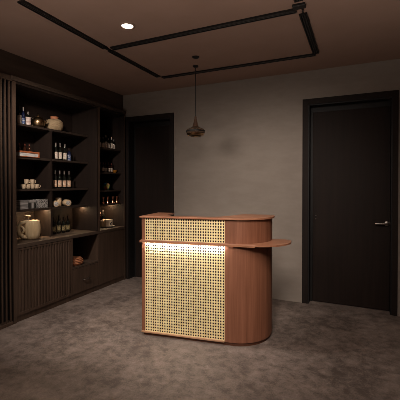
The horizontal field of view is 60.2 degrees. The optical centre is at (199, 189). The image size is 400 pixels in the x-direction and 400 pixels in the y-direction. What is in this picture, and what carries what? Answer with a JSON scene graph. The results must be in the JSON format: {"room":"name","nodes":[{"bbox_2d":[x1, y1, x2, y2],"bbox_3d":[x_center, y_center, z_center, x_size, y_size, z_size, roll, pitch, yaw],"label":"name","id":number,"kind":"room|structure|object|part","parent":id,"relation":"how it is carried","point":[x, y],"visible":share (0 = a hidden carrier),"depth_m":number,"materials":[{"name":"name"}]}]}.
{"room":"reception area","nodes":[
{"label":"reception area","id":0,"kind":"room"},
{"bbox_2d":[0,277,399,399],"bbox_3d":[-0.276,1.384,1.446,5.540,0.100,6.606,0,1,25],"label":"floor","id":1,"kind":"structure","parent":0,"point":[91,346],"depth_m":2.69,"materials":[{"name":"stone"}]},
{"bbox_2d":[0,72,12,329],"bbox_3d":[-2.140,0.119,2.706,0.081,2.400,1.418,0,1,25],"label":"slatted screen","id":2,"kind":"object","parent":1,"relation":"on","point":[4,78],"visible":1,"depth_m":3.30,"materials":[{"name":"brown wood"}]},
{"bbox_3d":[-2.173,0.119,2.721,0.009,2.400,1.418,0,1,25],"label":"backing panel","id":3,"kind":"part","parent":2,"relation":"part of","materials":[{"name":"black wood"}]},
{"bbox_3d":[-2.135,-1.057,2.691,0.071,0.048,1.418,0,1,25],"label":"rail","id":4,"kind":"part","parent":2,"relation":"part of","materials":[{"name":"brown wood"}]},
{"bbox_3d":[-2.135,1.304,2.718,0.071,0.030,1.418,0,1,25],"label":"rail","id":5,"kind":"part","parent":2,"relation":"part of","materials":[{"name":"brown wood"}]},
{"bbox_2d":[17,239,71,321],"bbox_3d":[-1.838,0.943,3.799,0.428,0.727,0.722,0,1,25],"label":"base cabinet","id":6,"kind":"object","parent":1,"relation":"on","point":[44,271],"visible":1,"depth_m":3.68,"materials":[{"name":"brown wood"}]},
{"bbox_3d":[-1.734,0.917,3.552,0.010,0.661,0.359,0,1,25],"label":"door","id":7,"kind":"part","parent":6,"relation":"part of","materials":[{"name":"brown wood"}]},
{"bbox_3d":[-1.724,0.917,3.548,0.012,0.661,0.359,0,1,25],"label":"door frame","id":8,"kind":"part","parent":6,"relation":"part of","materials":[{"name":"brown wood"}]},
{"bbox_3d":[-1.583,0.913,3.880,0.010,0.661,0.359,0,1,25],"label":"door","id":9,"kind":"part","parent":6,"relation":"part of","materials":[{"name":"brown wood"}]},
{"bbox_3d":[-1.573,0.913,3.875,0.012,0.661,0.359,0,1,25],"label":"door frame","id":10,"kind":"part","parent":6,"relation":"part of","materials":[{"name":"brown wood"}]},
{"bbox_2d":[17,226,124,248],"bbox_3d":[-1.629,0.556,4.241,0.432,0.038,1.707,0,1,25],"label":"countertop","id":11,"kind":"structure","parent":6,"relation":"on","point":[21,243],"depth_m":4.00,"materials":[{"name":"stone"}]},
{"bbox_2d":[17,215,40,239],"bbox_3d":[-1.857,0.414,3.745,0.238,0.256,0.164,0,1,-27],"label":"jug","id":12,"kind":"object","parent":11,"relation":"on","point":[32,228],"visible":0.99,"depth_m":3.69,"materials":[{"name":"beige ceramic"}]},
{"bbox_3d":[-1.897,0.436,3.703,0.129,0.213,0.052,-1,1,-38],"label":"handle","id":13,"kind":"part","parent":12,"relation":"part of","materials":[{"name":"beige ceramic"}]},
{"bbox_2d":[53,217,55,233],"bbox_3d":[-1.751,0.435,4.134,0.048,0.205,0.048,1,1,42],"label":"wine bottle","id":14,"kind":"object","parent":11,"relation":"on","point":[54,223],"visible":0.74,"depth_m":4.12,"materials":[{"name":"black glass"}]},
{"bbox_2d":[57,215,60,232],"bbox_3d":[-1.718,0.428,4.205,0.048,0.217,0.048,1,1,42],"label":"wine bottle","id":15,"kind":"object","parent":11,"relation":"on","point":[58,221],"visible":1,"depth_m":4.19,"materials":[{"name":"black glass"}]},
{"bbox_2d":[61,216,65,232],"bbox_3d":[-1.688,0.437,4.270,0.048,0.199,0.048,1,1,42],"label":"wine bottle","id":16,"kind":"object","parent":11,"relation":"on","point":[63,225],"visible":1,"depth_m":4.25,"materials":[{"name":"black glass"}]},
{"bbox_2d":[66,215,69,231],"bbox_3d":[-1.659,0.433,4.334,0.048,0.205,0.048,1,1,42],"label":"wine bottle","id":17,"kind":"object","parent":11,"relation":"on","point":[67,221],"visible":0.98,"depth_m":4.32,"materials":[{"name":"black glass"}]},
{"bbox_3d":[-1.324,0.522,4.869,0.245,0.014,0.245,0,1,25],"label":"serving tray","id":18,"kind":"object","parent":11,"relation":"on","visible":0},
{"bbox_2d":[102,219,112,226],"bbox_3d":[-1.306,0.474,4.871,0.094,0.098,0.114,1,1,39],"label":"cup","id":19,"kind":"object","parent":18,"relation":"on","point":[107,222],"visible":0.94,"depth_m":4.83,"materials":[{"name":"grey ceramic"}]},
{"bbox_2d":[7,80,99,323],"bbox_3d":[-1.744,0.124,3.989,0.431,2.360,1.232,0,1,25],"label":"shelf unit","id":20,"kind":"object","parent":1,"relation":"on","point":[80,133],"visible":0.73,"depth_m":4.06,"materials":[{"name":"black wood"}]},
{"bbox_3d":[-1.996,0.131,3.446,0.428,2.360,0.035,0,1,25],"label":"panel","id":21,"kind":"part","parent":20,"relation":"part of","materials":[{"name":"black wood"}]},
{"bbox_2d":[17,106,21,122],"bbox_3d":[-1.911,-0.781,3.653,0.042,0.195,0.043,1,1,42],"label":"wine bottle","id":22,"kind":"object","parent":20,"relation":"on","point":[19,115],"visible":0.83,"depth_m":3.64,"materials":[{"name":"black glass"}]},
{"bbox_2d":[16,200,28,209],"bbox_3d":[-1.899,0.163,3.655,0.114,0.096,0.106,0,1,25],"label":"gift box","id":23,"kind":"object","parent":20,"relation":"on","point":[20,204],"visible":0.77,"depth_m":3.61,"materials":[{"name":"grey cardboard"}]},
{"bbox_3d":[-1.899,0.129,3.655,0.114,0.027,0.106,0,1,25],"label":"lid","id":24,"kind":"part","parent":23,"relation":"part of","materials":[{"name":"grey cardboard"}]},
{"bbox_2d":[22,107,24,123],"bbox_3d":[-1.891,-0.782,3.697,0.038,0.195,0.039,1,1,42],"label":"wine bottle","id":25,"kind":"object","parent":20,"relation":"on","point":[23,113],"visible":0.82,"depth_m":3.68,"materials":[{"name":"blue glass"}]},
{"bbox_2d":[16,150,39,157],"bbox_3d":[-1.876,-0.371,3.701,0.158,0.060,0.238,0,1,24],"label":"book","id":26,"kind":"object","parent":20,"relation":"on","point":[18,153],"visible":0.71,"depth_m":3.65,"materials":[{"name":"brown paper"}]},
{"bbox_2d":[25,112,30,124],"bbox_3d":[-1.867,-0.762,3.750,0.055,0.155,0.055,1,1,42],"label":"bottle","id":27,"kind":"object","parent":20,"relation":"on","point":[27,117],"visible":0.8,"depth_m":3.73,"materials":[{"name":"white glass"}]},
{"bbox_2d":[28,200,34,208],"bbox_3d":[-1.856,0.163,3.747,0.115,0.094,0.069,0,1,25],"label":"gift box","id":28,"kind":"object","parent":20,"relation":"on","point":[31,204],"visible":0.62,"depth_m":3.71,"materials":[{"name":"grey"}]},
{"bbox_3d":[-1.935,-0.330,3.733,0.270,0.024,0.547,0,1,25],"label":"shelf","id":29,"kind":"part","parent":20,"relation":"part of","materials":[{"name":"brown wood"}]},
{"bbox_3d":[-1.935,0.008,3.737,0.270,0.024,0.547,0,1,25],"label":"shelf","id":30,"kind":"part","parent":20,"relation":"part of","materials":[{"name":"brown wood"}]},
{"bbox_3d":[-1.935,0.222,3.739,0.270,0.024,0.547,0,1,25],"label":"shelf","id":31,"kind":"part","parent":20,"relation":"part of","materials":[{"name":"brown wood"}]},
{"bbox_2d":[31,114,47,126],"bbox_3d":[-1.816,-0.763,3.868,0.144,0.154,0.157,0,1,13],"label":"teapot","id":32,"kind":"object","parent":20,"relation":"on","point":[38,121],"visible":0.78,"depth_m":3.83,"materials":[{"name":"brown metal"}]},
{"bbox_2d":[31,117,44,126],"bbox_3d":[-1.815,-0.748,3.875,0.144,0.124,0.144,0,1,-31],"label":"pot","id":33,"kind":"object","parent":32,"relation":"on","point":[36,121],"depth_m":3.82,"materials":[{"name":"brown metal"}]},
{"bbox_2d":[31,199,47,207],"bbox_3d":[-1.800,0.160,3.869,0.114,0.098,0.136,0,1,25],"label":"gift box","id":34,"kind":"object","parent":20,"relation":"on","point":[39,203],"visible":0.86,"depth_m":3.83,"materials":[{"name":"grey cardboard"}]},
{"bbox_3d":[-1.800,0.124,3.868,0.114,0.027,0.136,0,1,25],"label":"lid","id":35,"kind":"part","parent":34,"relation":"part of","materials":[{"name":"grey cardboard"}]},
{"bbox_3d":[-1.939,-0.259,4.063,0.012,1.595,1.142,0,1,25],"label":"panel","id":36,"kind":"part","parent":20,"relation":"part of","materials":[{"name":"black wood"}]},
{"bbox_3d":[-1.811,-0.676,3.999,0.270,0.024,1.142,0,1,25],"label":"shelf","id":37,"kind":"part","parent":20,"relation":"part of","materials":[{"name":"brown wood"}]},
{"bbox_2d":[45,116,62,130],"bbox_3d":[-1.725,-0.773,4.092,0.200,0.168,0.200,0,1,25],"label":"vase","id":38,"kind":"object","parent":20,"relation":"on","point":[54,122],"visible":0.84,"depth_m":4.02,"materials":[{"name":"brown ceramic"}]},
{"bbox_2d":[53,170,56,188],"bbox_3d":[-1.714,-0.115,4.087,0.046,0.215,0.046,1,1,42],"label":"wine bottle","id":39,"kind":"object","parent":20,"relation":"on","point":[55,176],"visible":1,"depth_m":4.07,"materials":[{"name":"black glass"}]},
{"bbox_2d":[54,143,57,159],"bbox_3d":[-1.708,-0.448,4.096,0.044,0.205,0.044,1,1,42],"label":"wine bottle","id":40,"kind":"object","parent":20,"relation":"on","point":[55,149],"visible":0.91,"depth_m":4.08,"materials":[{"name":"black glass"}]},
{"bbox_2d":[53,200,58,206],"bbox_3d":[-1.702,0.170,4.067,0.072,0.072,0.102,0,1,-34],"label":"roll","id":41,"kind":"object","parent":20,"relation":"on","point":[55,203],"visible":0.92,"depth_m":4.03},
{"bbox_3d":[-1.744,-1.044,3.964,0.416,0.022,1.142,0,1,25],"label":"panel","id":42,"kind":"part","parent":20,"relation":"part of","materials":[{"name":"black wood"}]},
{"bbox_2d":[55,197,61,205],"bbox_3d":[-1.710,0.153,4.172,0.070,0.105,0.070,0,1,25],"label":"jar","id":43,"kind":"object","parent":20,"relation":"on","point":[59,198],"visible":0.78,"depth_m":4.15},
{"bbox_2d":[58,171,61,188],"bbox_3d":[-1.685,-0.116,4.150,0.046,0.215,0.046,1,1,42],"label":"wine bottle","id":44,"kind":"object","parent":20,"relation":"on","point":[59,176],"visible":1,"depth_m":4.13,"materials":[{"name":"black glass"}]},
{"bbox_2d":[58,143,61,159],"bbox_3d":[-1.681,-0.449,4.155,0.044,0.205,0.044,1,1,42],"label":"wine bottle","id":45,"kind":"object","parent":20,"relation":"on","point":[59,149],"visible":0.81,"depth_m":4.14,"materials":[{"name":"black glass"}]},
{"bbox_2d":[62,171,65,187],"bbox_3d":[-1.655,-0.117,4.216,0.046,0.215,0.046,1,1,42],"label":"wine bottle","id":46,"kind":"object","parent":20,"relation":"on","point":[64,176],"visible":0.81,"depth_m":4.20,"materials":[{"name":"black glass"}]},
{"bbox_2d":[63,144,66,159],"bbox_3d":[-1.650,-0.450,4.222,0.044,0.205,0.044,1,1,42],"label":"wine bottle","id":47,"kind":"object","parent":20,"relation":"on","point":[64,150],"visible":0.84,"depth_m":4.21,"materials":[{"name":"black glass"}]},
{"bbox_2d":[62,199,70,205],"bbox_3d":[-1.630,0.166,4.223,0.102,0.078,0.078,1,1,45],"label":"roll","id":48,"kind":"object","parent":20,"relation":"on","point":[65,202],"visible":1,"depth_m":4.19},
{"bbox_2d":[11,75,125,113],"bbox_3d":[-1.629,-1.079,4.203,0.448,0.042,1.783,0,1,25],"label":"board","id":49,"kind":"object","parent":20,"relation":"on","point":[14,78],"visible":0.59,"depth_m":3.87,"materials":[{"name":"brown wood"}]},
{"bbox_2d":[67,171,70,187],"bbox_3d":[-1.624,-0.117,4.284,0.046,0.215,0.046,1,1,42],"label":"wine bottle","id":50,"kind":"object","parent":20,"relation":"on","point":[68,177],"visible":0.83,"depth_m":4.27,"materials":[{"name":"black glass"}]},
{"bbox_2d":[67,148,70,160],"bbox_3d":[-1.623,-0.428,4.282,0.044,0.160,0.044,1,1,42],"label":"bottle","id":51,"kind":"object","parent":20,"relation":"on","point":[68,152],"visible":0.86,"depth_m":4.27,"materials":[{"name":"blue glass"}]},
{"bbox_3d":[-1.691,-0.336,4.263,0.270,0.024,0.569,0,1,25],"label":"shelf","id":52,"kind":"part","parent":20,"relation":"part of","materials":[{"name":"brown wood"}]},
{"bbox_3d":[-1.691,0.002,4.267,0.270,0.024,0.569,0,1,25],"label":"shelf","id":53,"kind":"part","parent":20,"relation":"part of","materials":[{"name":"brown wood"}]},
{"bbox_3d":[-1.691,0.216,4.269,0.270,0.024,0.569,0,1,25],"label":"shelf","id":54,"kind":"part","parent":20,"relation":"part of","materials":[{"name":"brown wood"}]},
{"bbox_3d":[-1.499,-0.264,4.519,0.428,1.595,0.055,0,1,25],"label":"panel","id":55,"kind":"part","parent":20,"relation":"part of","materials":[{"name":"black wood"}]},
{"bbox_2d":[72,234,98,299],"bbox_3d":[-1.579,0.937,4.324,0.457,0.727,0.447,0,1,25],"label":"base cabinet","id":56,"kind":"object","parent":1,"relation":"on","point":[85,276],"visible":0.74,"depth_m":4.37,"materials":[{"name":"brown wood"}]},
{"bbox_2d":[73,256,82,265],"bbox_3d":[-1.538,0.871,4.206,0.229,0.084,0.229,0,1,25],"label":"woven basket","id":57,"kind":"object","parent":56,"relation":"on","point":[77,260],"visible":0.55,"depth_m":4.15,"materials":[{"name":"orange wicker"}]},
{"bbox_2d":[73,259,97,268],"bbox_3d":[-1.587,0.927,4.328,0.415,0.023,0.419,0,1,25],"label":"niche shelf","id":58,"kind":"object","parent":56,"relation":"attached to","point":[87,263],"depth_m":4.31,"materials":[{"name":"brown wood"}]},
{"bbox_3d":[-1.411,1.091,4.248,0.028,0.294,0.417,0,1,25],"label":"drawer","id":59,"kind":"part","parent":56,"relation":"part of","materials":[{"name":"brown wood"}]},
{"bbox_2d":[98,229,123,289],"bbox_3d":[-1.386,0.932,4.778,0.428,0.727,0.536,0,1,25],"label":"base cabinet","id":60,"kind":"object","parent":1,"relation":"on","point":[110,244],"visible":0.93,"depth_m":4.66,"materials":[{"name":"brown wood"}]},
{"bbox_2d":[100,107,125,279],"bbox_3d":[-1.375,0.115,4.789,0.431,2.360,0.531,0,1,25],"label":"shelf unit","id":61,"kind":"object","parent":1,"relation":"on","point":[112,123],"visible":0.45,"depth_m":4.97,"materials":[{"name":"black wood"}]},
{"bbox_3d":[-1.569,-0.268,4.863,0.012,1.595,0.511,0,1,25],"label":"panel","id":62,"kind":"part","parent":61,"relation":"part of","materials":[{"name":"black wood"}]},
{"bbox_2d":[101,137,104,147],"bbox_3d":[-1.332,-0.637,4.743,0.042,0.160,0.042,1,1,42],"label":"wine bottle","id":63,"kind":"object","parent":61,"relation":"on","point":[102,142],"visible":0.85,"depth_m":4.73,"materials":[{"name":"black glass"}]},
{"bbox_2d":[103,182,109,189],"bbox_3d":[-1.303,-0.044,4.812,0.100,0.109,0.100,0,1,25],"label":"glass vase","id":64,"kind":"object","parent":61,"relation":"on","point":[106,186],"visible":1,"depth_m":4.78,"materials":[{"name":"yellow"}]},
{"bbox_3d":[-1.401,-0.547,4.783,0.358,0.022,0.511,0,1,25],"label":"shelf","id":65,"kind":"part","parent":61,"relation":"part of","materials":[{"name":"brown wood"}]},
{"bbox_3d":[-1.401,-0.220,4.786,0.358,0.022,0.511,0,1,25],"label":"shelf","id":66,"kind":"part","parent":61,"relation":"part of","materials":[{"name":"brown wood"}]},
{"bbox_3d":[-1.401,0.021,4.789,0.358,0.022,0.511,0,1,25],"label":"shelf","id":67,"kind":"part","parent":61,"relation":"part of","materials":[{"name":"brown wood"}]},
{"bbox_3d":[-1.401,0.208,4.791,0.358,0.022,0.511,0,1,25],"label":"shelf","id":68,"kind":"part","parent":61,"relation":"part of","materials":[{"name":"brown wood"}]},
{"bbox_3d":[-1.375,-1.054,4.765,0.416,0.022,0.511,0,1,25],"label":"panel","id":69,"kind":"part","parent":61,"relation":"part of","materials":[{"name":"black wood"}]},
{"bbox_2d":[139,212,290,345],"bbox_3d":[0.149,0.777,3.131,1.308,1.075,0.467,0,1,16],"label":"reception desk","id":70,"kind":"object","parent":1,"relation":"on","point":[205,279],"visible":1,"depth_m":2.96,"materials":[{"name":"brown wood"}]},
{"bbox_3d":[-0.137,0.354,3.017,0.726,0.198,0.004,0,1,16],"label":"cane panel","id":71,"kind":"part","parent":70,"relation":"part of","materials":[{"name":"beige wicker"}]},
{"bbox_3d":[-0.137,0.870,3.023,0.726,0.806,0.004,0,1,16],"label":"cane panel","id":72,"kind":"part","parent":70,"relation":"part of","materials":[{"name":"beige wicker"}]},
{"bbox_2d":[139,212,274,219],"bbox_3d":[0.079,0.246,3.149,1.160,0.014,0.459,0,1,16],"label":"countertop","id":73,"kind":"structure","parent":70,"relation":"on","point":[155,215],"depth_m":3.04,"materials":[{"name":"brown wood"}]},
{"bbox_2d":[140,239,290,246],"bbox_3d":[0.142,0.459,3.094,1.304,0.013,0.400,0,1,16],"label":"shelf","id":74,"kind":"object","parent":70,"relation":"attached to","point":[181,242],"depth_m":2.94,"materials":[{"name":"brown wood"}]},
{"bbox_2d":[0,0,399,95],"bbox_3d":[-0.276,-1.364,1.415,5.540,0.100,6.606,0,1,25],"label":"ceiling","id":75,"kind":"structure","parent":0,"point":[346,32],"depth_m":3.01,"materials":[{"name":"paint"}]},
{"bbox_2d":[17,0,107,48],"bbox_3d":[-1.075,-1.323,2.838,0.058,0.014,0.910,0,1,24],"label":"ceiling track","id":76,"kind":"object","parent":75,"relation":"attached to","point":[24,3],"visible":1,"depth_m":2.74,"materials":[{"name":"black metal"}]},
{"bbox_2d":[119,21,134,28],"bbox_3d":[-0.589,-1.325,2.801,0.128,0.010,0.128,0,1,25],"label":"recessed light","id":77,"kind":"object","parent":75,"relation":"in","point":[126,25],"visible":1,"depth_m":2.79,"materials":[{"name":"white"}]},
{"bbox_2d":[122,24,132,28],"bbox_3d":[-0.589,-1.326,2.801,0.092,0.006,0.092,0,1,25],"label":"diffuser","id":78,"kind":"object","parent":77,"relation":"attached to","point":[126,26],"depth_m":2.81,"materials":[{"name":"white plastic"}]},
{"bbox_2d":[108,50,160,77],"bbox_3d":[-0.676,-1.333,3.717,0.052,0.014,0.880,0,1,25],"label":"ceiling track","id":79,"kind":"object","parent":75,"relation":"attached to","point":[113,52],"visible":0.97,"depth_m":3.64,"materials":[{"name":"black metal"}]},
{"bbox_2d":[186,65,204,136],"bbox_3d":[-0.048,-0.961,3.763,0.207,0.761,0.207,0,1,25],"label":"pendant lamp","id":80,"kind":"object","parent":75,"relation":"hanging from","point":[195,130],"visible":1,"depth_m":3.73,"materials":[{"name":"black metal"}]},
{"bbox_3d":[-0.048,-0.635,3.767,0.206,0.104,0.206,0,1,25],"label":"lamp shade","id":81,"kind":"part","parent":80,"relation":"part of","materials":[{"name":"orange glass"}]},
{"bbox_3d":[-0.048,-1.056,3.762,0.008,0.530,0.008,0,1,25],"label":"cord","id":82,"kind":"part","parent":80,"relation":"part of","materials":[{"name":"black plastic"}]},
{"bbox_2d":[110,8,296,49],"bbox_3d":[-0.061,-1.324,2.908,1.700,0.014,0.058,0,1,25],"label":"ceiling track","id":83,"kind":"object","parent":75,"relation":"attached to","point":[288,11],"visible":0.86,"depth_m":2.83,"materials":[{"name":"black metal"}]},
{"bbox_2d":[161,53,315,78],"bbox_3d":[0.346,-1.334,3.777,1.750,0.014,0.052,0,1,25],"label":"ceiling track","id":84,"kind":"object","parent":75,"relation":"attached to","point":[311,54],"visible":0.98,"depth_m":3.71,"materials":[{"name":"black metal"}]},
{"bbox_2d":[292,2,305,12],"bbox_3d":[0.732,-1.317,2.525,0.090,0.020,0.146,0,1,25],"label":"connector","id":85,"kind":"object","parent":75,"relation":"attached to","point":[302,5],"visible":1,"depth_m":2.47,"materials":[{"name":"black metal"}]},
{"bbox_2d":[299,12,318,54],"bbox_3d":[0.956,-1.325,2.991,0.058,0.014,0.860,0,1,25],"label":"ceiling track","id":86,"kind":"object","parent":75,"relation":"attached to","point":[304,18],"visible":1,"depth_m":2.91,"materials":[{"name":"black metal"}]},
{"bbox_3d":[0.956,-1.325,2.991,0.025,0.009,0.836,0,1,25],"label":"conductor rail","id":87,"kind":"part","parent":86,"relation":"part of","materials":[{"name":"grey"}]},
{"bbox_2d":[123,59,399,314],"bbox_3d":[0.983,-0.021,4.157,5.540,2.648,0.200,0,1,25],"label":"wall","id":88,"kind":"structure","parent":0,"point":[247,159],"depth_m":4.17,"materials":[{"name":"paint"}]},
{"bbox_2d":[125,113,173,278],"bbox_3d":[-0.682,0.130,4.914,0.809,2.327,0.204,0,1,25],"label":"door","id":89,"kind":"structure","parent":88,"relation":"in","point":[149,139],"depth_m":4.97,"materials":[{"name":"brown wood"}]},
{"bbox_2d":[272,298,399,315],"bbox_3d":[1.501,1.300,3.819,4.062,0.012,0.006,0,1,25],"label":"baseboard","id":90,"kind":"structure","parent":88,"relation":"attached to","point":[272,298],"depth_m":4.03,"materials":[{"name":"paint"}]},
{"bbox_2d":[302,90,398,315],"bbox_3d":[1.641,0.143,3.831,0.954,2.327,0.184,0,1,25],"label":"door","id":91,"kind":"structure","parent":88,"relation":"in","point":[350,143],"depth_m":3.83,"materials":[{"name":"brown wood"}]},
{"bbox_3d":[1.945,0.368,3.686,0.141,0.052,0.056,0,1,25],"label":"handle","id":92,"kind":"part","parent":91,"relation":"part of","materials":[{"name":"silver metal"}]},
{"bbox_3d":[-2.795,-0.002,2.439,0.120,2.648,6.086,0,1,25],"label":"wall","id":93,"kind":"structure","parent":0,"visible":0},
{"bbox_2d":[0,49,122,109],"bbox_3d":[-1.686,-1.223,4.221,0.390,0.246,1.896,0,1,25],"label":"trim","id":94,"kind":"structure","parent":93,"relation":"attached to","point":[10,64],"depth_m":3.88,"materials":[{"name":"brown wood"}]}
]}

